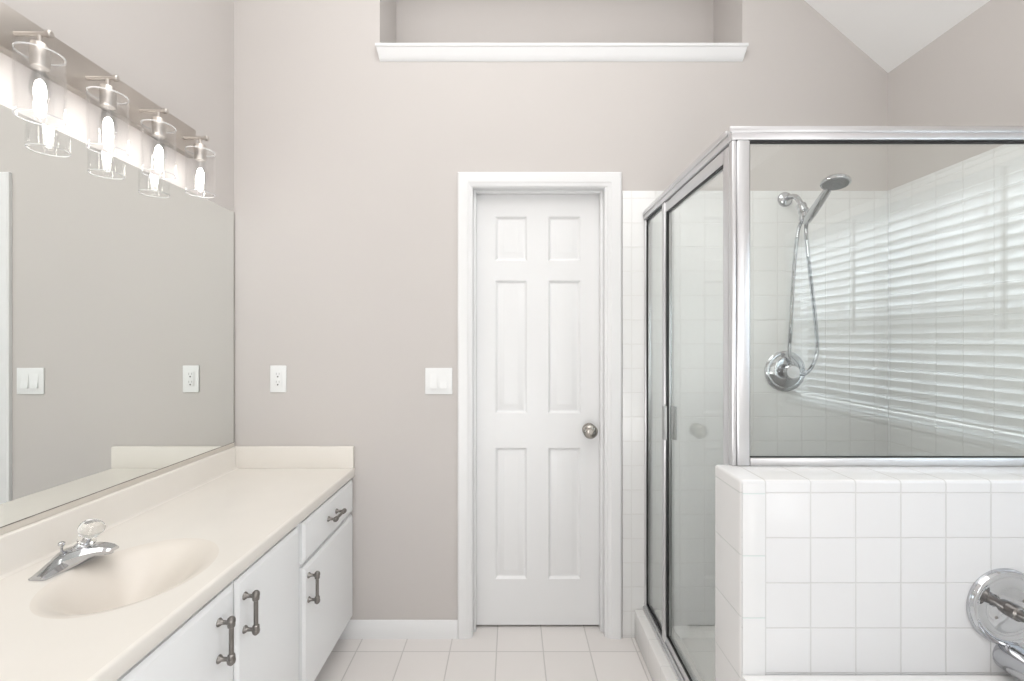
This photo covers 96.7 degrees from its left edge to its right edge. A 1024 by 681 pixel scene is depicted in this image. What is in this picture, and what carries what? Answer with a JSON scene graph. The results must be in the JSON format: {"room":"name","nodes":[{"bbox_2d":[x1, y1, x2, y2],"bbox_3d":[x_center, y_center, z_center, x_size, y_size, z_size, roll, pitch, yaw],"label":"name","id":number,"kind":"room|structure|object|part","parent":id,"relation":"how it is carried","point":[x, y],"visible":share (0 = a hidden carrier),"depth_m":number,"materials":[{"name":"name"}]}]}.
{"room":"bathroom","nodes":[
{"label":"bathroom","id":0,"kind":"room"},
{"bbox_2d":[0,0,233,211],"bbox_3d":[-1.353,-0.421,-0.392,0.120,3.600,5.017,0,0,0],"label":"wall","id":1,"kind":"structure","parent":0,"point":[178,55],"depth_m":1.63,"materials":[{"name":"beige paint"}]},
{"bbox_2d":[0,1,208,184],"bbox_3d":[-1.222,-0.702,1.438,0.141,0.276,0.761,0,0,0],"label":"vanity light","id":2,"kind":"object","parent":1,"relation":"attached to","point":[22,40],"visible":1,"depth_m":1.34,"materials":[{"name":"silver metal"}]},
{"bbox_3d":[-1.216,-0.779,1.157,0.094,0.018,0.018,0,0,0],"label":"arm","id":3,"kind":"part","parent":2,"relation":"part of","materials":[{"name":"silver metal"}]},
{"bbox_2d":[29,34,50,71],"bbox_3d":[-1.200,-0.734,1.157,0.039,0.082,0.039,0,0,0],"label":"socket","id":4,"kind":"object","parent":2,"relation":"attached to","point":[39,51],"depth_m":1.15,"materials":[{"name":"silver metal"}]},
{"bbox_3d":[-1.216,-0.779,1.352,0.094,0.018,0.018,0,0,0],"label":"arm","id":5,"kind":"part","parent":2,"relation":"part of","materials":[{"name":"silver metal"}]},
{"bbox_2d":[99,79,116,109],"bbox_3d":[-1.200,-0.734,1.352,0.039,0.082,0.039,0,0,0],"label":"socket","id":6,"kind":"object","parent":2,"relation":"attached to","point":[107,93],"depth_m":1.34,"materials":[{"name":"silver metal"}]},
{"bbox_3d":[-1.216,-0.779,1.546,0.094,0.018,0.018,0,0,0],"label":"arm","id":7,"kind":"part","parent":2,"relation":"part of","materials":[{"name":"silver metal"}]},
{"bbox_3d":[-1.200,-0.646,1.546,0.097,0.160,0.097,0,0,0],"label":"lamp shade","id":8,"kind":"part","parent":2,"relation":"part of","materials":[{"name":"clear glass"}]},
{"bbox_2d":[152,112,165,138],"bbox_3d":[-1.200,-0.734,1.546,0.039,0.082,0.039,0,0,0],"label":"socket","id":9,"kind":"object","parent":2,"relation":"attached to","point":[158,123],"depth_m":1.53,"materials":[{"name":"silver metal"}]},
{"bbox_3d":[-1.216,-0.779,1.752,0.094,0.018,0.018,0,0,0],"label":"arm","id":10,"kind":"part","parent":2,"relation":"part of","materials":[{"name":"silver metal"}]},
{"bbox_2d":[194,139,205,161],"bbox_3d":[-1.200,-0.734,1.752,0.039,0.082,0.039,0,0,0],"label":"socket","id":11,"kind":"object","parent":2,"relation":"attached to","point":[199,148],"depth_m":1.74,"materials":[{"name":"silver metal"}]},
{"bbox_2d":[0,104,234,534],"bbox_3d":[-1.289,-0.053,1.235,0.007,1.084,1.750,0,0,0],"label":"wall mirror","id":12,"kind":"object","parent":1,"relation":"attached to","point":[117,278],"visible":1,"depth_m":1.43,"materials":[{"name":"silver mirror"}]},
{"bbox_2d":[0,446,238,579],"bbox_3d":[-1.275,0.539,1.238,0.034,0.099,1.755,0,0,0],"label":"backsplash","id":13,"kind":"structure","parent":1,"relation":"attached to","point":[23,547],"depth_m":1.43,"materials":[{"name":"stone"}]},
{"bbox_2d":[315,625,651,680],"bbox_3d":[0.228,1.419,-0.010,3.282,0.080,6.020,0,0,0],"label":"floor","id":14,"kind":"structure","parent":0,"point":[494,652],"depth_m":1.98,"materials":[{"name":"tile"}]},
{"bbox_2d":[116,479,351,680],"bbox_3d":[-0.992,1.007,1.238,0.600,0.744,1.755,0,0,0],"label":"vanity cabinet","id":15,"kind":"object","parent":14,"relation":"on","point":[283,616],"visible":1,"depth_m":1.43,"materials":[{"name":"white paint"}]},
{"bbox_3d":[-0.743,0.959,1.026,0.018,0.632,0.362,0,0,0],"label":"door","id":16,"kind":"part","parent":15,"relation":"part of","materials":[{"name":"white paint"}]},
{"bbox_2d":[0,446,354,680],"bbox_3d":[-1.011,0.599,1.236,0.562,0.219,1.757,0,0,0],"label":"countertop","id":17,"kind":"structure","parent":15,"relation":"on","point":[182,534],"depth_m":1.26,"materials":[{"name":"stone"}]},
{"bbox_2d":[28,519,118,580],"bbox_3d":[-1.125,0.534,1.207,0.141,0.108,0.188,0,0,0],"label":"faucet","id":18,"kind":"object","parent":17,"relation":"on","point":[86,547],"visible":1,"depth_m":1.19,"materials":[{"name":"silver metal"}]},
{"bbox_3d":[-1.181,0.548,1.193,0.015,0.041,0.015,0,0,0],"label":"lift rod","id":19,"kind":"part","parent":18,"relation":"part of","materials":[{"name":"silver metal"}]},
{"bbox_3d":[-1.104,0.562,1.207,0.098,0.040,0.100,0,0,0],"label":"spout","id":20,"kind":"part","parent":18,"relation":"part of","materials":[{"name":"silver metal"}]},
{"bbox_3d":[-1.125,0.512,1.217,0.059,0.064,0.057,0,0,0],"label":"clear knob","id":21,"kind":"part","parent":18,"relation":"part of","materials":[{"name":"white plastic"}]},
{"bbox_3d":[-0.713,0.751,1.138,0.041,0.122,0.021,0,0,0],"label":"handle","id":22,"kind":"part","parent":15,"relation":"part of","materials":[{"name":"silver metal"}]},
{"bbox_3d":[-0.713,0.746,1.248,0.041,0.122,0.021,0,0,0],"label":"handle","id":23,"kind":"part","parent":15,"relation":"part of","materials":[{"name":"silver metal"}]},
{"bbox_3d":[-0.743,0.959,1.391,0.018,0.632,0.357,0,0,0],"label":"door","id":24,"kind":"part","parent":15,"relation":"part of","materials":[{"name":"white paint"}]},
{"bbox_3d":[-0.713,0.890,1.640,0.041,0.118,0.021,0,0,0],"label":"handle","id":25,"kind":"part","parent":15,"relation":"part of","materials":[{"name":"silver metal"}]},
{"bbox_3d":[-0.743,0.716,1.855,0.018,0.146,0.499,0,0,0],"label":"drawer","id":26,"kind":"part","parent":15,"relation":"part of","materials":[{"name":"white paint"}]},
{"bbox_3d":[-0.743,1.040,1.855,0.018,0.470,0.499,0,0,0],"label":"door","id":27,"kind":"part","parent":15,"relation":"part of","materials":[{"name":"white paint"}]},
{"bbox_3d":[-0.713,0.712,1.857,0.041,0.021,0.114,0,0,0],"label":"handle","id":28,"kind":"part","parent":15,"relation":"part of","materials":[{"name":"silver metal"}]},
{"bbox_2d":[635,609,702,680],"bbox_3d":[0.633,1.312,1.699,0.133,0.135,0.821,0,0,0],"label":"curb","id":29,"kind":"object","parent":14,"relation":"on","point":[659,668],"visible":0.56,"depth_m":1.86,"materials":[{"name":"tile"}]},
{"bbox_2d":[642,126,1023,680],"bbox_3d":[1.171,0.325,1.683,1.140,1.838,0.850,0,0,0],"label":"shower frame","id":30,"kind":"object","parent":29,"relation":"on","point":[729,154],"visible":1,"depth_m":1.27,"materials":[{"name":"silver metal"}]},
{"bbox_3d":[0.626,0.328,1.808,0.050,0.133,0.027,0,0,0],"label":"pull handle","id":31,"kind":"part","parent":30,"relation":"part of","materials":[{"name":"grey metal"}]},
{"bbox_3d":[0.625,-0.576,1.697,0.041,0.037,0.822,0,0,0],"label":"header rail","id":32,"kind":"part","parent":30,"relation":"part of","materials":[{"name":"silver metal"}]},
{"bbox_3d":[0.628,0.329,1.558,0.026,1.765,0.531,0,0,0],"label":"shower door","id":33,"kind":"part","parent":30,"relation":"part of","materials":[{"name":"clear glass"}]},
{"bbox_3d":[0.636,-0.104,1.274,0.049,0.906,0.024,0,0,0],"label":"corner post","id":34,"kind":"part","parent":30,"relation":"part of","materials":[{"name":"silver metal"}]},
{"bbox_3d":[1.172,-0.576,1.272,1.136,0.037,0.028,0,0,0],"label":"header rail","id":35,"kind":"part","parent":30,"relation":"part of","materials":[{"name":"silver metal"}]},
{"bbox_3d":[1.201,0.337,1.274,1.079,0.023,0.024,0,0,0],"label":"rail","id":36,"kind":"part","parent":30,"relation":"part of","materials":[{"name":"silver metal"}]},
{"bbox_2d":[672,626,714,680],"bbox_3d":[1.220,1.348,1.698,1.040,0.060,0.820,0,0,0],"label":"shower pan","id":37,"kind":"object","parent":14,"relation":"on","point":[698,642],"visible":0.07,"depth_m":1.99,"materials":[{"name":"white plastic"}]},
{"bbox_2d":[742,675,1019,680],"bbox_3d":[1.157,1.101,0.267,1.166,0.554,1.734,0,0,0],"label":"bathtub","id":38,"kind":"object","parent":14,"relation":"on","point":[744,677],"visible":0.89,"depth_m":1.12,"materials":[{"name":"white ceramic"}]},
{"bbox_2d":[234,0,887,637],"bbox_3d":[0.228,-0.421,2.554,3.282,3.600,0.891,0,0,0],"label":"wall","id":39,"kind":"structure","parent":0,"point":[348,162],"depth_m":2.12,"materials":[{"name":"beige paint"}]},
{"bbox_2d":[270,365,285,391],"bbox_3d":[-1.086,0.178,2.112,0.076,0.125,0.009,0,0,0],"label":"wall outlet","id":40,"kind":"object","parent":39,"relation":"attached to","point":[277,372],"visible":1,"depth_m":2.11,"materials":[{"name":"white plastic"}]},
{"bbox_2d":[274,372,280,385],"bbox_3d":[-1.086,0.178,2.110,0.034,0.067,0.002,0,0,0],"label":"receptacle","id":41,"kind":"object","parent":40,"relation":"attached to","point":[277,375],"depth_m":2.11,"materials":[{"name":"white plastic"}]},
{"bbox_2d":[339,620,457,638],"bbox_3d":[-0.771,1.339,2.110,1.038,0.080,0.014,0,0,0],"label":"baseboard","id":42,"kind":"structure","parent":39,"relation":"attached to","point":[355,629],"depth_m":2.10,"materials":[{"name":"white paint"}]},
{"bbox_2d":[425,368,451,393],"bbox_3d":[-0.341,0.189,2.110,0.126,0.123,0.013,0,0,0],"label":"light switch","id":43,"kind":"object","parent":39,"relation":"attached to","point":[437,380],"visible":1,"depth_m":2.11,"materials":[{"name":"white plastic"}]},
{"bbox_2d":[458,172,621,638],"bbox_3d":[0.128,0.300,2.168,0.758,2.158,0.138,0,0,0],"label":"door","id":44,"kind":"structure","parent":39,"relation":"in","point":[540,253],"depth_m":2.19,"materials":[{"name":"white paint"}]},
{"bbox_3d":[0.369,0.428,2.155,0.068,0.068,0.066,0,0,0],"label":"knob","id":45,"kind":"part","parent":44,"relation":"part of","materials":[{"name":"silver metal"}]},
{"bbox_2d":[375,43,748,61],"bbox_3d":[0.229,-1.333,2.252,1.713,0.072,0.333,0,0,0],"label":"trim","id":46,"kind":"structure","parent":39,"relation":"attached to","point":[387,52],"depth_m":2.10,"materials":[{"name":"white paint"}]},
{"bbox_2d":[764,351,804,391],"bbox_3d":[1.263,0.142,2.074,0.188,0.188,0.070,0,0,0],"label":"shower valve","id":47,"kind":"object","parent":39,"relation":"attached to","point":[781,375],"visible":0.96,"depth_m":2.09,"materials":[{"name":"silver metal"}]},
{"bbox_3d":[1.263,0.142,2.066,0.070,0.070,0.046,0,0,0],"label":"knob","id":48,"kind":"part","parent":47,"relation":"part of","materials":[{"name":"silver metal"}]},
{"bbox_2d":[777,192,808,220],"bbox_3d":[1.264,-0.602,2.028,0.068,0.170,0.162,0,0,0],"label":"shower mount","id":49,"kind":"object","parent":39,"relation":"attached to","point":[784,199],"visible":0.98,"depth_m":2.02,"materials":[{"name":"silver metal"}]},
{"bbox_2d":[787,173,851,375],"bbox_3d":[1.271,-0.236,1.901,0.138,0.796,0.400,0,0,17],"label":"shower","id":50,"kind":"object","parent":49,"relation":"attached to","point":[837,181],"visible":0.91,"depth_m":1.98,"materials":[{"name":"silver metal"}]},
{"bbox_3d":[1.252,-0.551,1.870,0.035,0.116,0.173,0,0,4],"label":"handle","id":51,"kind":"part","parent":50,"relation":"part of","materials":[{"name":"silver metal"}]},
{"bbox_2d":[715,465,1023,680],"bbox_3d":[1.161,0.864,1.211,1.177,1.030,0.154,0,0,0],"label":"wall","id":52,"kind":"structure","parent":0,"point":[820,570],"depth_m":1.14,"materials":[{"name":"tile"}]},
{"bbox_2d":[966,568,1023,644],"bbox_3d":[1.229,0.663,1.077,0.189,0.189,0.120,0,0,0],"label":"tub valve","id":53,"kind":"object","parent":52,"relation":"attached to","point":[995,600],"visible":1,"depth_m":1.12,"materials":[{"name":"silver metal"}]},
{"bbox_3d":[1.229,0.663,1.092,0.038,0.038,0.058,0,0,0],"label":"stem","id":54,"kind":"part","parent":53,"relation":"part of","materials":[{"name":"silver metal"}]},
{"bbox_2d":[992,644,1023,680],"bbox_3d":[1.236,0.784,1.049,0.073,0.075,0.176,0,0,0],"label":"tub spout","id":55,"kind":"object","parent":52,"relation":"attached to","point":[1010,657],"visible":1,"depth_m":1.10,"materials":[{"name":"silver metal"}]},
{"bbox_2d":[804,0,989,72],"bbox_3d":[0.228,-1.720,-0.392,3.282,1.160,5.217,0,0,0],"label":"ceiling","id":56,"kind":"structure","parent":0,"point":[890,32],"depth_m":1.96,"materials":[{"name":"paint"}]},
{"bbox_2d":[888,0,1023,455],"bbox_3d":[1.805,0.068,-0.392,0.128,2.623,5.017,0,0,0],"label":"wall","id":57,"kind":"structure","parent":0,"point":[956,211],"depth_m":1.78,"materials":[{"name":"beige paint"}]}
]}

